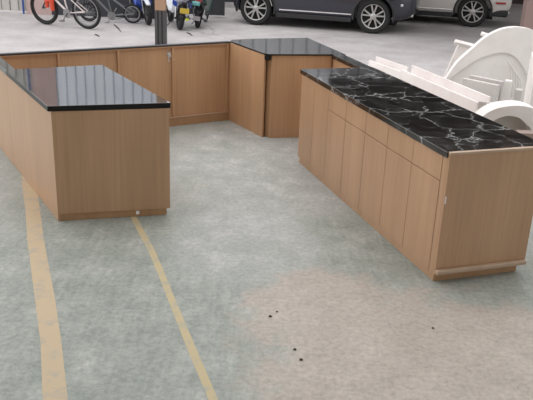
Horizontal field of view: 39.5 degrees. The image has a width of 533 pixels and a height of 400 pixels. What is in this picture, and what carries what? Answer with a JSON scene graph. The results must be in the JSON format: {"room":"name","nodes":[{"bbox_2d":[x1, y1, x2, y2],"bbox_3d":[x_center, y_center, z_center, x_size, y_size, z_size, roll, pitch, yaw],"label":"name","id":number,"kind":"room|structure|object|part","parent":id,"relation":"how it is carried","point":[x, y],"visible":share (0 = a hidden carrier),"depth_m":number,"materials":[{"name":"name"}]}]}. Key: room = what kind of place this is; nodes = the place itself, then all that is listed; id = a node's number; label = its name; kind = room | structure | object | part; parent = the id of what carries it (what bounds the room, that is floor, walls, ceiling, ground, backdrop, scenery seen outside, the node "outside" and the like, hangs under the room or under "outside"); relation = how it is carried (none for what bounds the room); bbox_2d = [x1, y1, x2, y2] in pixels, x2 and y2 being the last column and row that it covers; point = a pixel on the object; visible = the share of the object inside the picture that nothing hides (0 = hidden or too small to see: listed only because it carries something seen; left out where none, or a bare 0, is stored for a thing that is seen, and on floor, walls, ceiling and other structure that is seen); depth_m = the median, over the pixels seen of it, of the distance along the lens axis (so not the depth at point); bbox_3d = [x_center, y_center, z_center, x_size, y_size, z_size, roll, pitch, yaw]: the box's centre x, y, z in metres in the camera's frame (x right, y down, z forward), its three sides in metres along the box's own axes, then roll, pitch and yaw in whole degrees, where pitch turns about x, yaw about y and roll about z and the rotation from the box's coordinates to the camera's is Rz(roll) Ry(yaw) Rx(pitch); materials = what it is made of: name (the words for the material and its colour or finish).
{"room":"parking garage","nodes":[
{"label":"parking garage","id":0,"kind":"room"},
{"bbox_2d":[0,0,26,10],"bbox_3d":[-8.453,-6.604,15.450,6.580,4.950,0.095,2,21,0],"label":"wall","id":1,"kind":"structure","parent":0,"point":[13,5],"depth_m":16.26,"materials":[{"name":"metal"}]},
{"bbox_2d":[26,0,51,14],"bbox_3d":[-4.876,-6.449,15.489,0.540,5.000,0.300,2,21,0],"label":"wall column","id":2,"kind":"structure","parent":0,"point":[37,6],"depth_m":16.20,"materials":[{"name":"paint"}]},
{"bbox_2d":[52,0,154,18],"bbox_3d":[-3.497,-4.578,16.135,2.355,1.150,0.140,2,21,0],"label":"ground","id":3,"kind":"structure","parent":0,"point":[113,4],"depth_m":16.21,"materials":[{"name":"grey concrete"}]},
{"bbox_2d":[225,2,234,7],"bbox_3d":[0.696,-4.902,18.839,6.200,0.120,0.300,2,21,0],"label":"ground","id":4,"kind":"structure","parent":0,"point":[227,4],"depth_m":18.70,"materials":[{"name":"concrete"}]},
{"bbox_2d":[0,4,522,76],"bbox_3d":[1.205,-5.111,19.769,34.000,0.119,19.400,2,21,0],"label":"ground","id":5,"kind":"structure","parent":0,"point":[426,42],"depth_m":14.70,"materials":[{"name":"concrete"}]},
{"bbox_2d":[30,0,100,28],"bbox_3d":[-3.958,-3.880,14.546,1.590,0.955,0.563,4,21,4],"label":"bicycle","id":6,"kind":"object","parent":5,"relation":"on","point":[53,5],"visible":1,"depth_m":14.56,"materials":[{"name":"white metal"}]},
{"bbox_3d":[-3.892,-3.895,14.489,0.855,0.506,0.142,11,29,20],"label":"frame","id":7,"kind":"part","parent":6,"relation":"part of","materials":[{"name":"white paint"}]},
{"bbox_2d":[79,0,141,22],"bbox_3d":[-3.245,-4.094,15.390,1.228,0.842,0.551,-5,22,-18],"label":"bicycle","id":8,"kind":"object","parent":5,"relation":"on","point":[111,15],"visible":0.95,"depth_m":15.42,"materials":[{"name":"black metal"}]},
{"bbox_3d":[-3.163,-4.063,15.368,0.775,0.505,0.142,3,25,2],"label":"frame","id":9,"kind":"part","parent":8,"relation":"part of","materials":[{"name":"grey paint"}]},
{"bbox_2d":[128,0,151,24],"bbox_3d":[-2.672,-4.365,15.658,0.583,1.156,1.642,-3,22,-12],"label":"motor scooter","id":10,"kind":"object","parent":5,"relation":"on","point":[144,5],"visible":0.76,"depth_m":15.27,"materials":[{"name":"blue plastic"}]},
{"bbox_2d":[154,0,166,44],"bbox_3d":[-1.783,-5.101,12.316,0.190,5.000,0.190,2,21,0],"label":"post","id":11,"kind":"object","parent":5,"relation":"on","point":[160,10],"visible":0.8,"depth_m":13.00,"materials":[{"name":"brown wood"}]},
{"bbox_2d":[166,0,192,29],"bbox_3d":[-1.824,-4.176,15.183,0.609,1.209,1.716,-1,21,-8],"label":"motor scooter","id":12,"kind":"object","parent":5,"relation":"on","point":[176,9],"visible":1,"depth_m":14.78,"materials":[{"name":"black plastic"}]},
{"bbox_3d":[-1.600,-3.690,14.494,0.184,0.101,0.007,2,20,-18],"label":"number plate","id":13,"kind":"part","parent":12,"relation":"part of","materials":[{"name":"yellow"}]},
{"bbox_2d":[192,0,212,27],"bbox_3d":[-1.329,-4.176,15.454,0.530,1.051,1.550,7,22,12],"label":"motor scooter","id":14,"kind":"object","parent":5,"relation":"on","point":[203,7],"visible":0.99,"depth_m":15.08,"materials":[{"name":"black plastic"}]},
{"bbox_3d":[-1.413,-3.646,14.902,0.160,0.088,0.006,9,21,2],"label":"number plate","id":15,"kind":"part","parent":14,"relation":"part of","materials":[{"name":"grey"}]},
{"bbox_2d":[233,0,419,33],"bbox_3d":[1.325,-4.640,16.175,3.997,1.595,1.866,7,22,13],"label":"parked car","id":16,"kind":"object","parent":5,"relation":"on","point":[372,16],"visible":1,"depth_m":15.43,"materials":[{"name":"grey paint"}]},
{"bbox_3d":[-0.229,-4.256,15.753,0.888,0.553,0.043,7,22,13],"label":"arch trim","id":17,"kind":"part","parent":16,"relation":"part of","materials":[{"name":"black plastic"}]},
{"bbox_3d":[0.981,-3.846,15.597,1.610,0.095,0.086,7,22,13],"label":"sill","id":18,"kind":"part","parent":16,"relation":"part of","materials":[{"name":"black plastic"}]},
{"bbox_3d":[1.007,-3.931,15.509,1.540,0.024,0.017,7,22,13],"label":"sill trim","id":19,"kind":"part","parent":16,"relation":"part of","materials":[{"name":"silver metal"}]},
{"bbox_3d":[2.198,-3.943,15.194,0.888,0.553,0.043,7,22,13],"label":"arch trim","id":20,"kind":"part","parent":16,"relation":"part of","materials":[{"name":"black plastic"}]},
{"bbox_2d":[415,0,511,26],"bbox_3d":[3.681,-5.155,17.754,4.247,1.595,1.866,7,22,12],"label":"parked car","id":21,"kind":"object","parent":5,"relation":"on","point":[471,13],"visible":0.62,"depth_m":16.89,"materials":[{"name":"grey paint"}]},
{"bbox_3d":[3.441,-4.348,17.152,1.670,0.095,0.086,7,22,12],"label":"sill","id":22,"kind":"part","parent":21,"relation":"part of","materials":[{"name":"black plastic"}]},
{"bbox_3d":[3.468,-4.432,17.064,1.600,0.024,0.017,7,22,12],"label":"sill trim","id":23,"kind":"part","parent":21,"relation":"part of","materials":[{"name":"silver metal"}]},
{"bbox_3d":[4.682,-4.436,16.766,0.868,0.540,0.043,7,22,12],"label":"arch trim","id":24,"kind":"part","parent":21,"relation":"part of","materials":[{"name":"black plastic"}]},
{"bbox_2d":[520,0,532,29],"bbox_3d":[5.168,-5.364,13.716,0.230,5.000,0.230,2,21,0],"label":"post","id":25,"kind":"object","parent":5,"relation":"on","point":[526,21],"visible":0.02,"depth_m":14.32,"materials":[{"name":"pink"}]},
{"bbox_2d":[0,101,532,399],"bbox_3d":[-0.067,1.677,2.040,18.000,0.120,18.600,2,21,0],"label":"floor","id":26,"kind":"structure","parent":0,"point":[247,234],"depth_m":4.61,"materials":[{"name":"grey concrete"}]},
{"bbox_2d":[0,57,14,164],"bbox_3d":[-2.440,-0.844,6.911,0.091,0.900,0.872,-10,24,-29],"label":"base cabinet","id":27,"kind":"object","parent":26,"relation":"on","point":[6,144],"depth_m":6.80,"materials":[{"name":"brown wood"}]},
{"bbox_2d":[22,176,67,399],"bbox_3d":[-1.567,0.372,5.099,0.133,0.001,5.722,-5,22,-18],"label":"floor marking","id":28,"kind":"object","parent":26,"relation":"on","point":[54,387],"depth_m":4.44,"materials":[{"name":"beige paint"}]},
{"bbox_2d":[6,75,169,220],"bbox_3d":[-1.513,-0.498,6.169,0.826,0.858,1.685,-10,24,-29],"label":"base cabinet","id":29,"kind":"object","parent":26,"relation":"on","point":[85,164],"depth_m":5.61,"materials":[{"name":"brown wood"}]},
{"bbox_3d":[-1.921,-0.476,6.070,0.020,0.858,1.448,-10,24,-29],"label":"panel","id":30,"kind":"part","parent":29,"relation":"part of","materials":[{"name":"brown wood"}]},
{"bbox_2d":[6,65,170,111],"bbox_3d":[-1.488,-0.906,5.976,0.856,0.040,1.606,-10,24,-29],"label":"countertop","id":31,"kind":"structure","parent":29,"relation":"on","point":[91,87],"depth_m":5.83,"materials":[{"name":"black stone"}]},
{"bbox_3d":[-1.155,-0.289,5.585,0.824,0.800,0.237,2,21,0],"label":"panel","id":32,"kind":"part","parent":29,"relation":"part of","materials":[{"name":"brown wood"}]},
{"bbox_2d":[0,41,230,126],"bbox_3d":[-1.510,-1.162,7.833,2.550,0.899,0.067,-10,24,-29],"label":"base cabinet","id":33,"kind":"object","parent":26,"relation":"on","point":[195,84],"depth_m":8.07,"materials":[{"name":"brown wood"}]},
{"bbox_3d":[-1.495,-1.556,7.672,2.500,0.014,0.024,-10,24,-29],"label":"rail","id":34,"kind":"part","parent":33,"relation":"part of","materials":[{"name":"brown wood"}]},
{"bbox_2d":[131,216,217,399],"bbox_3d":[-0.470,0.747,4.242,0.071,0.001,3.562,-5,22,-18],"label":"floor marking","id":35,"kind":"object","parent":26,"relation":"on","point":[202,374],"depth_m":4.35,"materials":[{"name":"yellow paint"}]},
{"bbox_2d":[228,43,332,137],"bbox_3d":[0.234,-1.233,8.220,0.991,0.884,0.991,-8,23,-24],"label":"base cabinet","id":36,"kind":"object","parent":26,"relation":"on","point":[264,90],"visible":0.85,"depth_m":7.90,"materials":[{"name":"brown wood"}]},
{"bbox_3d":[-0.221,-1.215,8.127,0.020,0.882,0.769,-10,24,-29],"label":"panel","id":37,"kind":"part","parent":36,"relation":"part of","materials":[{"name":"brown wood"}]},
{"bbox_2d":[230,38,344,55],"bbox_3d":[0.187,-1.669,8.091,0.986,0.015,1.091,-5,22,-18],"label":"countertop","id":38,"kind":"structure","parent":36,"relation":"on","point":[266,46],"depth_m":8.05,"materials":[{"name":"black stone"}]},
{"bbox_3d":[0.352,-1.090,7.864,0.642,0.882,0.020,-2,21,-11],"label":"panel","id":39,"kind":"part","parent":36,"relation":"part of","materials":[{"name":"brown wood"}]},
{"bbox_2d":[332,54,369,67],"bbox_3d":[0.831,-0.981,7.605,0.125,0.900,0.704,-5,22,-17],"label":"base cabinet","id":40,"kind":"object","parent":26,"relation":"on","point":[339,60],"depth_m":7.50,"materials":[{"name":"brown wood"}]},
{"bbox_3d":[0.827,-0.962,7.614,0.080,0.858,0.700,-5,22,-17],"label":"panel","id":41,"kind":"part","parent":40,"relation":"part of","materials":[{"name":"brown wood"}]},
{"bbox_2d":[368,56,408,78],"bbox_3d":[1.664,-1.704,10.251,0.130,0.413,0.819,-7,23,-22],"label":"beam","id":42,"kind":"structure","parent":26,"relation":"on","point":[394,69],"depth_m":10.16,"materials":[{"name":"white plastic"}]},
{"bbox_2d":[298,75,532,280],"bbox_3d":[1.074,-0.358,6.013,0.737,0.902,2.658,-5,22,-18],"label":"base cabinet","id":43,"kind":"object","parent":26,"relation":"on","point":[468,213],"depth_m":5.03,"materials":[{"name":"brown wood"}]},
{"bbox_3d":[0.379,-0.742,6.928,0.020,0.797,0.330,-5,22,-17],"label":"door","id":44,"kind":"part","parent":43,"relation":"part of","materials":[{"name":"brown wood"}]},
{"bbox_3d":[0.481,-0.625,6.635,0.020,0.797,0.326,-5,22,-18],"label":"door","id":45,"kind":"part","parent":43,"relation":"part of","materials":[{"name":"brown wood"}]},
{"bbox_3d":[0.587,-0.423,6.354,0.020,0.630,0.370,-5,22,-17],"label":"door","id":46,"kind":"part","parent":43,"relation":"part of","materials":[{"name":"brown wood"}]},
{"bbox_3d":[0.602,-0.796,6.209,0.020,0.163,0.370,-5,22,-17],"label":"drawer","id":47,"kind":"part","parent":43,"relation":"part of","materials":[{"name":"brown wood"}]},
{"bbox_3d":[0.702,-0.290,6.022,0.020,0.630,0.370,-5,22,-17],"label":"door","id":48,"kind":"part","parent":43,"relation":"part of","materials":[{"name":"brown wood"}]},
{"bbox_3d":[0.717,-0.664,5.878,0.020,0.163,0.370,-5,22,-17],"label":"drawer","id":49,"kind":"part","parent":43,"relation":"part of","materials":[{"name":"brown wood"}]},
{"bbox_3d":[0.818,-0.158,5.691,0.020,0.630,0.370,-5,22,-17],"label":"door","id":50,"kind":"part","parent":43,"relation":"part of","materials":[{"name":"brown wood"}]},
{"bbox_3d":[0.833,-0.531,5.547,0.020,0.163,0.370,-5,22,-17],"label":"drawer","id":51,"kind":"part","parent":43,"relation":"part of","materials":[{"name":"brown wood"}]},
{"bbox_3d":[0.933,-0.025,5.360,0.020,0.630,0.370,-5,22,-17],"label":"door","id":52,"kind":"part","parent":43,"relation":"part of","materials":[{"name":"brown wood"}]},
{"bbox_3d":[0.948,-0.399,5.216,0.020,0.163,0.370,-5,22,-17],"label":"drawer","id":53,"kind":"part","parent":43,"relation":"part of","materials":[{"name":"brown wood"}]},
{"bbox_2d":[300,67,532,157],"bbox_3d":[1.074,-0.771,5.891,0.747,0.040,2.620,-5,22,-17],"label":"countertop","id":54,"kind":"structure","parent":43,"relation":"on","point":[443,126],"depth_m":5.54,"materials":[{"name":"black stone"}]},
{"bbox_3d":[1.049,0.107,5.029,0.020,0.630,0.370,-5,22,-17],"label":"door","id":55,"kind":"part","parent":43,"relation":"part of","materials":[{"name":"brown wood"}]},
{"bbox_3d":[1.064,-0.267,4.884,0.020,0.163,0.370,-5,22,-17],"label":"drawer","id":56,"kind":"part","parent":43,"relation":"part of","materials":[{"name":"brown wood"}]},
{"bbox_3d":[1.455,0.079,4.868,0.700,0.830,0.020,-5,22,-18],"label":"panel","id":57,"kind":"part","parent":43,"relation":"part of","materials":[{"name":"brown wood"}]},
{"bbox_3d":[1.489,-0.317,4.718,0.735,0.016,0.030,-5,22,-17],"label":"trim","id":58,"kind":"part","parent":43,"relation":"part of","materials":[{"name":"laminate"}]},
{"bbox_2d":[400,65,490,112],"bbox_3d":[2.117,-1.240,9.040,0.170,0.453,1.822,-4,22,-17],"label":"beam","id":59,"kind":"structure","parent":26,"relation":"on","point":[467,98],"depth_m":8.89,"materials":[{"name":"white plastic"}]},
{"bbox_2d":[443,39,473,77],"bbox_3d":[2.932,-1.901,10.468,0.907,0.713,0.114,2,21,0],"label":"board","id":60,"kind":"object","parent":26,"relation":"on","point":[462,47],"visible":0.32,"depth_m":10.40,"materials":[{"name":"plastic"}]},
{"bbox_2d":[462,78,499,101],"bbox_3d":[2.669,-1.296,9.321,0.060,0.390,0.500,-17,28,-40],"label":"board","id":61,"kind":"object","parent":26,"relation":"on","point":[490,89],"visible":0.49,"depth_m":9.21,"materials":[{"name":"white wood"}]},
{"bbox_2d":[478,101,486,108],"bbox_3d":[2.248,-0.794,7.823,0.080,0.500,0.040,14,24,28],"label":"board","id":62,"kind":"object","parent":26,"relation":"on","point":[481,103],"visible":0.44,"depth_m":7.73,"materials":[{"name":"white wood"}]},
{"bbox_2d":[469,75,503,100],"bbox_3d":[2.760,-1.341,9.413,0.050,0.415,0.480,-17,28,-40],"label":"board","id":63,"kind":"object","parent":26,"relation":"on","point":[501,83],"visible":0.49,"depth_m":9.26,"materials":[{"name":"white wood"}]},
{"bbox_2d":[444,26,532,100],"bbox_3d":[3.120,-1.823,9.913,1.730,0.982,0.100,2,21,0],"label":"arched panel","id":64,"kind":"object","parent":26,"relation":"on","point":[504,53],"visible":0.63,"depth_m":9.86,"materials":[{"name":"white plastic"}]},
{"bbox_2d":[475,100,532,130],"bbox_3d":[2.324,-0.649,7.281,0.792,0.626,0.220,2,21,0],"label":"arched panel","id":65,"kind":"object","parent":26,"relation":"on","point":[515,115],"visible":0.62,"depth_m":7.13,"materials":[{"name":"white plastic"}]},
{"bbox_2d":[502,79,511,100],"bbox_3d":[3.009,-1.293,9.308,0.080,0.420,0.100,10,22,19],"label":"board","id":66,"kind":"object","parent":26,"relation":"on","point":[508,83],"visible":0.56,"depth_m":9.23,"materials":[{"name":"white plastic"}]},
{"bbox_2d":[514,88,522,100],"bbox_3d":[3.140,-1.230,9.298,0.080,0.320,0.120,10,22,19],"label":"board","id":67,"kind":"object","parent":26,"relation":"on","point":[518,92],"visible":0.46,"depth_m":9.21,"materials":[{"name":"white wood"}]},
{"bbox_2d":[516,130,532,138],"bbox_3d":[2.414,-0.439,7.017,0.150,0.430,0.120,2,21,0],"label":"box","id":68,"kind":"object","parent":26,"relation":"on","point":[529,133],"visible":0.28,"depth_m":6.91,"materials":[{"name":"beige"}]},
{"bbox_2d":[523,52,532,106],"bbox_3d":[2.820,-1.058,7.970,0.050,0.930,0.750,7,22,13],"label":"panel","id":69,"kind":"object","parent":26,"relation":"on","point":[528,96],"visible":0.25,"depth_m":7.91,"materials":[{"name":"white plastic"}]},
{"bbox_2d":[512,0,522,3],"bbox_3d":[10.681,-9.316,21.058,13.400,7.500,0.300,2,21,0],"label":"wall","id":70,"kind":"structure","parent":0,"point":[513,1],"depth_m":22.25,"materials":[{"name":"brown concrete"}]},
{"bbox_2d":[166,0,224,15],"bbox_3d":[-1.598,-5.083,16.527,1.360,1.850,0.110,2,21,0],"label":"trim","id":71,"kind":"structure","parent":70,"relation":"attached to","point":[218,6],"depth_m":16.78,"materials":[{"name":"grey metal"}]}
]}

